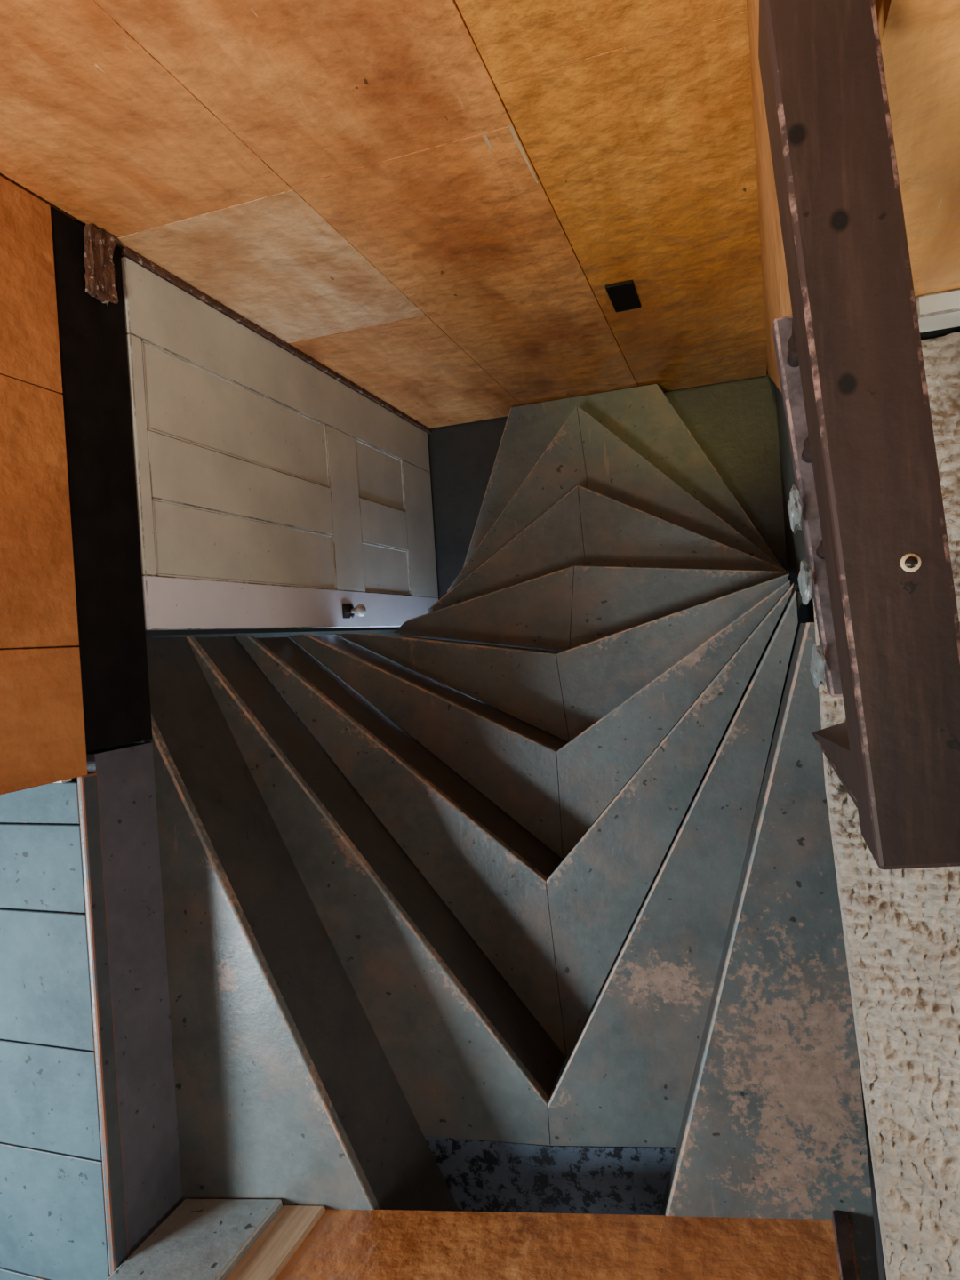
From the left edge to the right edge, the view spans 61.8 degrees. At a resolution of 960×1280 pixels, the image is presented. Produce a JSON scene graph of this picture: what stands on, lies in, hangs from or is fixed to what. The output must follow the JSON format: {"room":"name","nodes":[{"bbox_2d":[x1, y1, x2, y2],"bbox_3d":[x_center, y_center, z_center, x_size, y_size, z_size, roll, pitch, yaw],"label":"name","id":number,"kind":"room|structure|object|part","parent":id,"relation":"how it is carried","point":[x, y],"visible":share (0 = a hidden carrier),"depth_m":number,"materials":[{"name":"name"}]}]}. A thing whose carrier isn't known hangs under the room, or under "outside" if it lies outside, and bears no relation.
{"room":"stairwell","nodes":[
{"label":"stairwell","id":0,"kind":"room"},
{"bbox_2d":[0,780,110,1279],"bbox_3d":[-1.864,1.514,2.305,2.014,0.030,2.212,-4,90,19],"label":"floorboards","id":1,"kind":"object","parent":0,"point":[53,1225],"visible":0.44,"depth_m":2.02,"materials":[{"name":"blue paint"}]},
{"bbox_2d":[0,646,182,1256],"bbox_3d":[-1.431,0.278,0.803,0.105,2.995,2.630,-4,90,19],"label":"wall","id":2,"kind":"structure","parent":0,"point":[126,786],"depth_m":2.10,"materials":[{"name":"grey paint"}]},
{"bbox_2d":[0,176,87,794],"bbox_3d":[-1.422,-0.339,0.762,0.015,2.550,1.400,-4,90,19],"label":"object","id":3,"kind":"structure","parent":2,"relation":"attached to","point":[43,735],"depth_m":1.87,"materials":[{"name":"orange wood"}]},
{"bbox_2d":[54,778,71,783],"bbox_3d":[-1.953,0.398,2.278,2.000,0.030,0.021,-4,90,19],"label":"trim","id":4,"kind":"structure","parent":2,"relation":"attached to","point":[69,780],"depth_m":1.95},
{"bbox_2d":[77,772,128,1275],"bbox_3d":[-0.933,0.945,1.987,0.018,0.053,1.230,-4,90,19],"label":"trim strip","id":5,"kind":"object","parent":2,"relation":"attached to","point":[87,785],"depth_m":1.98,"materials":[{"name":"grey wood"}]},
{"bbox_2d":[106,1199,282,1279],"bbox_3d":[-0.927,1.537,1.345,0.314,1.690,0.050,-13,87,18],"label":"trim","id":6,"kind":"structure","parent":2,"relation":"attached to","point":[202,1239],"depth_m":2.00,"materials":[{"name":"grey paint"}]},
{"bbox_2d":[50,206,152,751],"bbox_3d":[-1.039,-0.395,2.105,0.135,0.235,1.348,-4,90,19],"label":"beam","id":7,"kind":"structure","parent":0,"point":[112,645],"depth_m":2.07,"materials":[{"name":"black wood"}]},
{"bbox_2d":[83,224,118,305],"bbox_3d":[-0.992,-0.981,2.092,0.040,0.098,0.188,-4,90,19],"label":"block","id":8,"kind":"object","parent":7,"relation":"attached to","point":[100,245],"visible":1,"depth_m":2.08,"materials":[{"name":"brown wood"}]},
{"bbox_2d":[72,629,407,855],"bbox_3d":[-0.800,0.961,3.248,0.090,2.400,1.980,-4,90,19],"label":"wall","id":9,"kind":"structure","parent":0,"point":[380,632],"depth_m":3.35,"materials":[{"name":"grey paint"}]},
{"bbox_2d":[0,173,767,372],"bbox_3d":[-0.103,-1.200,1.485,4.200,5.200,0.095,-4,90,19],"label":"wall","id":10,"kind":"structure","parent":0,"point":[1,174],"depth_m":2.00,"materials":[{"name":"brown wood"}]},
{"bbox_2d":[120,246,431,433],"bbox_3d":[-0.636,-1.088,3.244,0.052,2.212,0.020,-4,90,19],"label":"door frame","id":11,"kind":"structure","parent":10,"relation":"attached to","point":[125,252],"depth_m":2.74,"materials":[{"name":"brown wood"}]},
{"bbox_2d":[0,0,767,428],"bbox_3d":[-0.237,-1.132,1.732,1.700,4.780,0.020,-4,90,19],"label":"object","id":12,"kind":"structure","parent":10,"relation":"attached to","point":[435,204],"depth_m":1.92,"materials":[{"name":"brown wood"}]},
{"bbox_2d":[605,280,640,312],"bbox_3d":[0.487,-1.165,2.722,0.090,0.220,0.012,-4,90,19],"label":"wall vent","id":13,"kind":"object","parent":12,"relation":"attached to","point":[623,296],"visible":1,"depth_m":2.70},
{"bbox_2d":[145,372,792,1099],"bbox_3d":[0.186,0.485,4.202,5.600,0.060,4.200,-4,90,19],"label":"wall","id":14,"kind":"structure","parent":0,"point":[734,423],"depth_m":3.85,"materials":[{"name":"grey paint"}]},
{"bbox_2d":[120,256,430,471],"bbox_3d":[-0.638,-0.970,3.236,0.040,2.175,0.212,-4,90,19],"label":"stile","id":15,"kind":"object","parent":14,"relation":"on","point":[158,312],"visible":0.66,"depth_m":2.75,"materials":[{"name":"white paint"}]},
{"bbox_2d":[142,575,438,630],"bbox_3d":[-0.552,-0.128,3.226,0.106,2.175,0.150,-4,90,19],"label":"stile","id":16,"kind":"object","parent":14,"relation":"on","point":[170,603],"depth_m":2.71,"materials":[{"name":"white paint"}]},
{"bbox_2d":[326,424,365,591],"bbox_3d":[-0.573,-0.535,3.343,0.040,0.250,0.665,-4,90,19],"label":"rail","id":17,"kind":"object","parent":16,"relation":"attached to","point":[341,450],"visible":0.64,"depth_m":3.33,"materials":[{"name":"white paint"}]},
{"bbox_2d":[143,343,327,485],"bbox_3d":[-0.790,-0.726,2.736,0.027,1.034,0.259,-4,90,19],"label":"panel","id":18,"kind":"object","parent":17,"relation":"attached to","point":[186,401],"visible":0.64,"depth_m":2.61,"materials":[{"name":"white paint"}]},
{"bbox_2d":[141,339,148,428],"bbox_3d":[-0.940,-0.715,2.247,0.006,0.008,0.255,-4,90,19],"label":"trim","id":19,"kind":"structure","parent":18,"relation":"attached to","point":[141,340],"depth_m":2.25,"materials":[{"name":"white paint"}]},
{"bbox_2d":[142,339,325,425],"bbox_3d":[-0.785,-0.850,2.731,0.006,1.030,0.008,-4,90,19],"label":"trim","id":20,"kind":"structure","parent":18,"relation":"attached to","point":[143,340],"depth_m":2.60,"materials":[{"name":"white paint"}]},
{"bbox_2d":[147,427,329,487],"bbox_3d":[-0.769,-0.603,2.732,0.006,1.030,0.008,-4,90,19],"label":"trim","id":21,"kind":"structure","parent":18,"relation":"attached to","point":[148,428],"depth_m":2.60,"materials":[{"name":"white paint"}]},
{"bbox_2d":[324,424,329,487],"bbox_3d":[-0.614,-0.738,3.216,0.006,0.008,0.255,-4,90,19],"label":"trim","id":22,"kind":"structure","parent":18,"relation":"attached to","point":[325,425],"depth_m":3.21,"materials":[{"name":"white paint"}]},
{"bbox_2d":[147,430,333,535],"bbox_3d":[-0.777,-0.503,2.736,0.040,1.030,0.190,-4,90,19],"label":"mullion","id":23,"kind":"object","parent":17,"relation":"attached to","point":[181,472],"visible":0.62,"depth_m":2.60,"materials":[{"name":"white paint"}]},
{"bbox_2d":[126,333,156,575],"bbox_3d":[-0.950,-0.509,2.227,0.040,0.045,0.665,-4,90,19],"label":"rail","id":24,"kind":"object","parent":23,"relation":"attached to","point":[134,347],"depth_m":2.21,"materials":[{"name":"white paint"}]},
{"bbox_2d":[153,501,335,587],"bbox_3d":[-0.762,-0.299,2.736,0.027,1.034,0.224,-4,90,19],"label":"panel","id":25,"kind":"object","parent":17,"relation":"attached to","point":[190,541],"visible":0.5,"depth_m":2.61,"materials":[{"name":"white paint"}]},
{"bbox_2d":[152,499,158,575],"bbox_3d":[-0.913,-0.289,2.248,0.006,0.008,0.220,-4,90,19],"label":"trim","id":26,"kind":"structure","parent":25,"relation":"attached to","point":[152,500],"depth_m":2.25,"materials":[{"name":"white paint"}]},
{"bbox_2d":[152,497,332,536],"bbox_3d":[-0.756,-0.406,2.732,0.006,1.030,0.008,-4,90,19],"label":"trim","id":27,"kind":"structure","parent":25,"relation":"attached to","point":[154,499],"depth_m":2.61,"materials":[{"name":"white paint"}]},
{"bbox_2d":[156,573,335,589],"bbox_3d":[-0.742,-0.194,2.732,0.006,1.030,0.008,-4,90,19],"label":"trim","id":28,"kind":"structure","parent":25,"relation":"attached to","point":[159,574],"depth_m":2.60,"materials":[{"name":"white paint"}]},
{"bbox_2d":[331,535,336,589],"bbox_3d":[-0.586,-0.311,3.216,0.006,0.008,0.220,-4,90,19],"label":"trim","id":29,"kind":"structure","parent":25,"relation":"attached to","point":[332,535],"depth_m":3.21,"materials":[{"name":"white paint"}]},
{"bbox_2d":[342,603,350,618],"bbox_3d":[-0.546,-0.118,3.272,0.006,0.055,0.060,-4,90,19],"label":"plate","id":30,"kind":"object","parent":16,"relation":"attached to","point":[346,614],"visible":1,"depth_m":3.26,"materials":[{"name":"grey metal"}]},
{"bbox_2d":[349,603,354,618],"bbox_3d":[-0.532,-0.119,3.312,0.008,0.060,0.060,-4,90,19],"label":"rose","id":31,"kind":"object","parent":30,"relation":"attached to","point":[351,606],"depth_m":3.31,"materials":[{"name":"black metal"}]},
{"bbox_3d":[-0.504,-0.121,3.303,0.066,0.052,0.052,-4,90,19],"label":"knob","id":32,"kind":"part","parent":16,"relation":"part of","materials":[{"name":"white ceramic"}]},
{"bbox_2d":[401,459,438,597],"bbox_3d":[-0.319,-0.552,4.096,0.040,0.360,0.665,-4,90,19],"label":"rail","id":33,"kind":"object","parent":14,"relation":"on","point":[417,484],"visible":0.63,"depth_m":4.08,"materials":[{"name":"white paint"}]},
{"bbox_2d":[355,440,403,509],"bbox_3d":[-0.467,-0.748,3.692,0.027,0.494,0.259,-4,90,19],"label":"panel","id":34,"kind":"object","parent":33,"relation":"attached to","point":[380,474],"visible":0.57,"depth_m":3.67,"materials":[{"name":"white paint"}]},
{"bbox_2d":[355,441,359,496],"bbox_3d":[-0.531,-0.743,3.460,0.006,0.008,0.255,-4,90,19],"label":"trim","id":35,"kind":"structure","parent":34,"relation":"attached to","point":[356,442],"depth_m":3.46,"materials":[{"name":"white paint"}]},
{"bbox_2d":[355,438,401,461],"bbox_3d":[-0.462,-0.872,3.688,0.006,0.490,0.008,-4,90,19],"label":"trim","id":36,"kind":"structure","parent":34,"relation":"attached to","point":[365,444],"depth_m":3.67,"materials":[{"name":"white paint"}]},
{"bbox_2d":[360,496,405,511],"bbox_3d":[-0.446,-0.625,3.688,0.006,0.490,0.008,-4,90,19],"label":"trim","id":37,"kind":"structure","parent":34,"relation":"attached to","point":[360,496],"depth_m":3.67,"materials":[{"name":"white paint"}]},
{"bbox_2d":[400,461,405,511],"bbox_3d":[-0.377,-0.754,3.917,0.006,0.008,0.255,-4,90,19],"label":"trim","id":38,"kind":"structure","parent":34,"relation":"attached to","point":[401,461],"depth_m":3.91,"materials":[{"name":"white paint"}]},
{"bbox_2d":[359,496,407,550],"bbox_3d":[-0.454,-0.525,3.693,0.040,0.490,0.190,-4,90,19],"label":"mullion","id":39,"kind":"object","parent":33,"relation":"on","point":[380,524],"visible":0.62,"depth_m":3.66,"materials":[{"name":"white paint"}]},
{"bbox_2d":[362,543,409,593],"bbox_3d":[-0.439,-0.321,3.693,0.027,0.494,0.224,-4,90,19],"label":"panel","id":40,"kind":"object","parent":33,"relation":"attached to","point":[386,570],"visible":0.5,"depth_m":3.67,"materials":[{"name":"white paint"}]},
{"bbox_2d":[361,541,365,585],"bbox_3d":[-0.503,-0.317,3.460,0.006,0.008,0.220,-4,90,19],"label":"trim","id":41,"kind":"structure","parent":40,"relation":"attached to","point":[362,541],"depth_m":3.46,"materials":[{"name":"white paint"}]},
{"bbox_2d":[362,541,407,551],"bbox_3d":[-0.433,-0.427,3.688,0.006,0.490,0.008,-4,90,19],"label":"trim","id":42,"kind":"structure","parent":40,"relation":"attached to","point":[363,541],"depth_m":3.67,"materials":[{"name":"white paint"}]},
{"bbox_2d":[365,590,410,595],"bbox_3d":[-0.420,-0.216,3.689,0.006,0.490,0.008,-4,90,19],"label":"trim","id":43,"kind":"structure","parent":40,"relation":"attached to","point":[365,590],"depth_m":3.67,"materials":[{"name":"white paint"}]},
{"bbox_2d":[407,550,410,594],"bbox_3d":[-0.349,-0.327,3.917,0.006,0.008,0.220,-4,90,19],"label":"trim","id":44,"kind":"structure","parent":40,"relation":"attached to","point":[407,550],"depth_m":3.91,"materials":[{"name":"white paint"}]},
{"bbox_2d":[144,384,879,1279],"bbox_3d":[0.192,0.318,3.006,1.958,2.215,2.916,-4,90,19],"label":"staircase","id":45,"kind":"structure","parent":14,"relation":"on","point":[341,1038],"depth_m":2.33,"materials":[{"name":"grey paint"}]},
{"bbox_2d":[275,1208,860,1279],"bbox_3d":[-0.086,1.362,1.063,1.266,1.700,0.020,-13,87,18],"label":"wall","id":46,"kind":"structure","parent":0,"point":[343,1244],"depth_m":1.76,"materials":[{"name":"orange wood"}]},
{"bbox_2d":[224,1205,325,1279],"bbox_3d":[-0.724,1.498,1.278,0.126,1.693,0.030,-13,87,18],"label":"trim","id":47,"kind":"structure","parent":46,"relation":"attached to","point":[270,1252],"depth_m":1.95,"materials":[{"name":"brown wood"}]},
{"bbox_2d":[832,1210,858,1279],"bbox_3d":[0.478,1.219,0.866,0.030,1.693,0.027,-4,90,19],"label":"trim","id":48,"kind":"structure","parent":46,"relation":"attached to","point":[843,1237],"depth_m":1.57,"materials":[{"name":"purple paint"}]},
{"bbox_2d":[746,0,792,391],"bbox_3d":[0.519,-0.852,1.467,0.184,4.748,0.630,-4,90,19],"label":"wall","id":49,"kind":"structure","parent":0,"point":[777,302],"depth_m":1.65,"materials":[{"name":"brown wood"}]},
{"bbox_2d":[775,384,886,1279],"bbox_3d":[1.095,0.312,2.572,0.135,2.440,3.030,-4,90,19],"label":"wall","id":50,"kind":"structure","parent":0,"point":[796,551],"depth_m":2.99,"materials":[{"name":"grey paint"}]},
{"bbox_2d":[874,0,959,297],"bbox_3d":[0.874,-0.588,-0.023,1.460,2.540,0.060,-4,90,19],"label":"wall","id":51,"kind":"structure","parent":0,"point":[920,39],"depth_m":0.83,"materials":[{"name":"brown wood"}]},
{"bbox_2d":[915,288,959,332],"bbox_3d":[1.331,-0.571,1.103,1.320,0.085,0.035,-4,90,19],"label":"baseboard","id":52,"kind":"structure","parent":51,"relation":"attached to","point":[937,310],"depth_m":1.27,"materials":[{"name":"white paint"}]},
{"bbox_2d":[920,326,959,340],"bbox_3d":[1.443,0.762,1.195,1.330,0.047,2.690,-4,90,19],"label":"floor","id":53,"kind":"structure","parent":0,"point":[932,334],"depth_m":1.36,"materials":[{"name":"grey paint"}]},
{"bbox_2d":[813,332,959,1279],"bbox_3d":[1.000,0.633,1.295,0.767,0.036,2.305,-4,90,19],"label":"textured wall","id":54,"kind":"object","parent":53,"relation":"on","point":[901,927],"visible":0.44,"depth_m":1.38,"materials":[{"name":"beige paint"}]},
{"bbox_2d":[758,0,959,870],"bbox_3d":[0.437,-0.104,0.986,0.105,0.858,0.844,-10,88,19],"label":"wooden beam","id":55,"kind":"structure","parent":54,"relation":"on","point":[866,495],"depth_m":0.59,"materials":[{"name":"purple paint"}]},
{"bbox_3d":[0.533,-0.209,1.262,0.055,0.060,0.601,-9,88,19],"label":"rail","id":56,"kind":"part","parent":55,"relation":"part of","materials":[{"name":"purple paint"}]},
{"bbox_3d":[0.501,0.197,1.023,0.071,0.760,0.236,-20,85,18],"label":"post","id":57,"kind":"part","parent":55,"relation":"part of","materials":[{"name":"brown wood"}]}
]}

